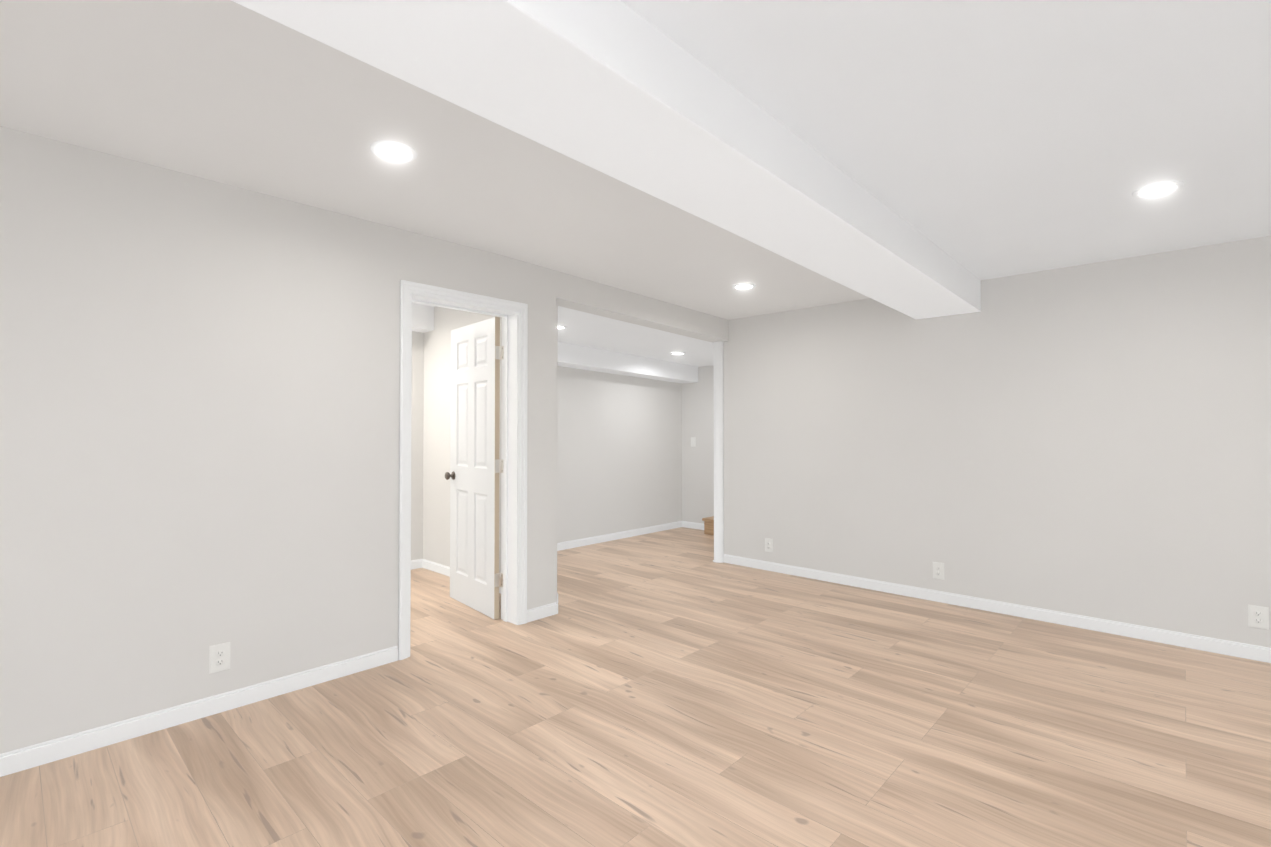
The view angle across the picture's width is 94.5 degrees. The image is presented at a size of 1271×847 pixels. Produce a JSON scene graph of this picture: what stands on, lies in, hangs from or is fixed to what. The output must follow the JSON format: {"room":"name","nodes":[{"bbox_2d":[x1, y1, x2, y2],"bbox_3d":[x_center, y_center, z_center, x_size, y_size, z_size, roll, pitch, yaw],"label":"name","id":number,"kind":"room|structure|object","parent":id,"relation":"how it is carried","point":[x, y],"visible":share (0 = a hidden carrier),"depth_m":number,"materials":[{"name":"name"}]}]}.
{"room":"finished basement","nodes":[
{"label":"finished basement","id":0,"kind":"room"},
{"bbox_2d":[0,126,728,753],"bbox_3d":[-1.375,0.009,3.330,0.180,2.600,9.440,-1,-1,43],"label":"wall","id":1,"kind":"structure","parent":0,"point":[198,416],"depth_m":2.60,"materials":[{"name":"beige paint"}]},
{"bbox_2d":[0,645,397,776],"bbox_3d":[-2.857,1.247,1.586,0.013,0.082,4.530,-1,-1,43],"label":"baseboard","id":2,"kind":"structure","parent":1,"relation":"attached to","point":[60,748],"depth_m":2.53,"materials":[{"name":"paint"}]},
{"bbox_2d":[209,642,229,673],"bbox_3d":[-1.873,1.056,2.646,0.009,0.122,0.079,-1,-1,43],"label":"electrical outlet","id":3,"kind":"object","parent":1,"relation":"attached to","point":[219,657],"visible":1,"depth_m":2.64,"materials":[{"name":"plastic"}]},
{"bbox_2d":[398,280,527,659],"bbox_3d":[-1.085,0.258,3.638,0.220,2.108,0.862,-1,-1,43],"label":"door frame","id":4,"kind":"structure","parent":1,"relation":"attached to","point":[408,289],"depth_m":3.84,"materials":[{"name":"paint"}]},
{"bbox_2d":[445,317,503,618],"bbox_3d":[-1.129,0.300,4.228,0.762,2.030,0.169,-1,-1,43],"label":"door","id":5,"kind":"structure","parent":1,"relation":"in","point":[476,466],"depth_m":4.16,"materials":[{"name":"paint"}]},
{"bbox_2d":[527,602,557,622],"bbox_3d":[-0.628,1.275,3.973,0.013,0.082,0.263,-1,-1,43],"label":"baseboard","id":6,"kind":"structure","parent":1,"relation":"attached to","point":[533,614],"depth_m":3.96,"materials":[{"name":"paint"}]},
{"bbox_2d":[411,331,423,559],"bbox_3d":[-2.787,0.025,4.689,0.140,2.600,2.480,-1,-1,43],"label":"wall","id":7,"kind":"structure","parent":0,"point":[417,405],"depth_m":5.41,"materials":[{"name":"beige paint"}]},
{"bbox_2d":[411,559,421,569],"bbox_3d":[-2.725,1.283,4.630,0.013,0.082,2.220,-1,-1,43],"label":"baseboard","id":8,"kind":"structure","parent":7,"relation":"attached to","point":[415,564],"depth_m":5.39,"materials":[{"name":"paint"}]},
{"bbox_2d":[412,302,434,332],"bbox_3d":[-2.079,-1.063,4.054,1.820,0.400,2.260,-1,-1,43],"label":"ceiling","id":9,"kind":"structure","parent":0,"point":[422,318],"depth_m":5.27,"materials":[{"name":"white paint"}]},
{"bbox_2d":[0,0,868,319],"bbox_3d":[-1.146,-1.161,2.227,1.720,0.248,7.820,-1,-1,43],"label":"ceiling","id":10,"kind":"structure","parent":0,"point":[228,92],"depth_m":2.29,"materials":[{"name":"white paint"}]},
{"bbox_2d":[370,140,416,162],"bbox_3d":[-0.974,-1.093,2.366,0.176,0.012,0.176,-1,-1,43],"label":"recessed light","id":11,"kind":"object","parent":10,"relation":"in","point":[393,151],"visible":1,"depth_m":2.36,"materials":[{"name":"paint"}]},
{"bbox_2d":[732,283,755,289],"bbox_3d":[0.817,-1.029,4.415,0.176,0.012,0.176,-1,-1,43],"label":"recessed light","id":12,"kind":"object","parent":10,"relation":"in","point":[743,286],"visible":1,"depth_m":4.40,"materials":[{"name":"paint"}]},
{"bbox_2d":[439,305,562,601],"bbox_3d":[-1.142,0.026,4.767,1.440,2.600,0.120,-1,-1,43],"label":"wall","id":13,"kind":"structure","parent":0,"point":[449,319],"depth_m":5.19,"materials":[{"name":"beige paint"}]},
{"bbox_2d":[422,559,500,593],"bbox_3d":[-1.308,1.285,4.816,1.770,0.082,0.013,-1,-1,43],"label":"baseboard","id":14,"kind":"structure","parent":13,"relation":"attached to","point":[431,566],"depth_m":5.25,"materials":[{"name":"paint"}]},
{"bbox_2d":[563,367,682,541],"bbox_3d":[-0.523,0.048,6.631,0.140,2.600,3.450,-1,-1,43],"label":"wall","id":15,"kind":"structure","parent":0,"point":[628,457],"depth_m":6.88,"materials":[{"name":"beige paint"}]},
{"bbox_2d":[557,521,681,550],"bbox_3d":[-0.514,1.305,6.513,0.013,0.082,3.310,-1,-1,43],"label":"baseboard","id":16,"kind":"structure","parent":15,"relation":"attached to","point":[611,537],"depth_m":6.82,"materials":[{"name":"paint"}]},
{"bbox_2d":[0,527,1270,846],"bbox_3d":[0.264,1.351,1.824,8.850,0.120,9.500,-1,-1,43],"label":"floor","id":17,"kind":"structure","parent":0,"point":[674,687],"depth_m":2.41,"materials":[{"name":"brown wood"}]},
{"bbox_2d":[702,516,713,534],"bbox_3d":[1.246,1.254,6.957,0.952,0.195,0.252,-1,-1,43],"label":"stair steps","id":18,"kind":"structure","parent":17,"relation":"on","point":[708,525],"depth_m":7.15,"materials":[{"name":"brown wood"}]},
{"bbox_2d":[713,341,723,562],"bbox_3d":[0.811,0.273,5.705,0.124,2.128,0.124,-1,-1,43],"label":"column","id":19,"kind":"structure","parent":17,"relation":"on","point":[718,454],"depth_m":5.66,"materials":[{"name":"paint"}]},
{"bbox_2d":[558,306,713,382],"bbox_3d":[0.011,-0.894,6.049,1.490,0.690,3.350,-1,-1,43],"label":"ceiling","id":20,"kind":"structure","parent":0,"point":[591,342],"depth_m":6.09,"materials":[{"name":"white paint"}]},
{"bbox_2d":[558,325,566,328],"bbox_3d":[-0.686,-0.839,5.118,0.176,0.012,0.176,-1,-1,43],"label":"recessed light","id":21,"kind":"object","parent":20,"relation":"in","point":[561,327],"visible":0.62,"depth_m":5.11,"materials":[{"name":"paint"}]},
{"bbox_2d":[670,352,685,354],"bbox_3d":[0.470,-0.770,6.473,0.176,0.012,0.176,-1,-1,43],"label":"recessed light","id":22,"kind":"object","parent":20,"relation":"in","point":[677,353],"visible":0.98,"depth_m":6.45,"materials":[{"name":"paint"}]},
{"bbox_2d":[683,365,713,523],"bbox_3d":[1.206,0.056,7.281,1.440,2.600,0.140,-1,-1,43],"label":"wall","id":23,"kind":"structure","parent":0,"point":[698,397],"depth_m":7.54,"materials":[{"name":"beige paint"}]},
{"bbox_2d":[682,521,703,529],"bbox_3d":[0.800,1.318,7.542,0.470,0.082,0.013,-1,-1,43],"label":"baseboard","id":24,"kind":"structure","parent":23,"relation":"attached to","point":[686,524],"depth_m":7.58,"materials":[{"name":"paint"}]},
{"bbox_2d":[691,437,695,446],"bbox_3d":[0.745,0.239,7.606,0.079,0.122,0.012,-1,-1,43],"label":"light switch","id":25,"kind":"object","parent":23,"relation":"attached to","point":[693,441],"visible":1,"depth_m":7.60,"materials":[{"name":"plastic"}]},
{"bbox_2d":[621,0,1270,279],"bbox_3d":[1.361,-1.191,-0.114,4.260,0.242,7.820,-1,-1,43],"label":"ceiling","id":26,"kind":"structure","parent":0,"point":[984,139],"depth_m":1.99,"materials":[{"name":"white paint"}]},
{"bbox_2d":[231,0,980,318],"bbox_3d":[-0.363,-1.061,1.481,0.440,0.465,7.800,-1,-1,43],"label":"boxed beam","id":27,"kind":"structure","parent":26,"relation":"attached to","point":[620,90],"depth_m":1.75,"materials":[{"name":"white paint"}]},
{"bbox_2d":[1132,180,1183,197],"bbox_3d":[2.342,-1.048,2.635,0.176,0.012,0.176,-1,-1,43],"label":"recessed light","id":28,"kind":"object","parent":26,"relation":"in","point":[1157,189],"visible":1,"depth_m":2.62,"materials":[{"name":"paint"}]},
{"bbox_2d":[723,236,1270,647],"bbox_3d":[3.314,0.010,3.466,6.610,2.600,0.140,-1,-1,43],"label":"wall","id":29,"kind":"structure","parent":0,"point":[1092,440],"depth_m":3.94,"materials":[{"name":"beige paint"}]},
{"bbox_2d":[765,538,772,551],"bbox_3d":[1.206,1.102,5.320,0.079,0.122,0.009,-1,-1,43],"label":"electrical outlet","id":30,"kind":"object","parent":29,"relation":"attached to","point":[768,544],"visible":1,"depth_m":5.32,"materials":[{"name":"plastic"}]},
{"bbox_2d":[933,562,943,579],"bbox_3d":[2.244,1.091,4.351,0.079,0.122,0.009,-1,-1,43],"label":"electrical outlet","id":31,"kind":"object","parent":29,"relation":"attached to","point":[938,570],"visible":1,"depth_m":4.35,"materials":[{"name":"plastic"}]},
{"bbox_2d":[723,554,1270,662],"bbox_3d":[3.193,1.269,3.460,6.420,0.082,0.013,-1,-1,43],"label":"baseboard","id":32,"kind":"structure","parent":29,"relation":"attached to","point":[1225,647],"depth_m":3.94,"materials":[{"name":"paint"}]},
{"bbox_2d":[1248,604,1268,629],"bbox_3d":[3.436,1.068,3.239,0.079,0.122,0.009,-1,-1,43],"label":"electrical outlet","id":33,"kind":"object","parent":29,"relation":"attached to","point":[1258,616],"visible":1,"depth_m":3.24,"materials":[{"name":"plastic"}]}
]}

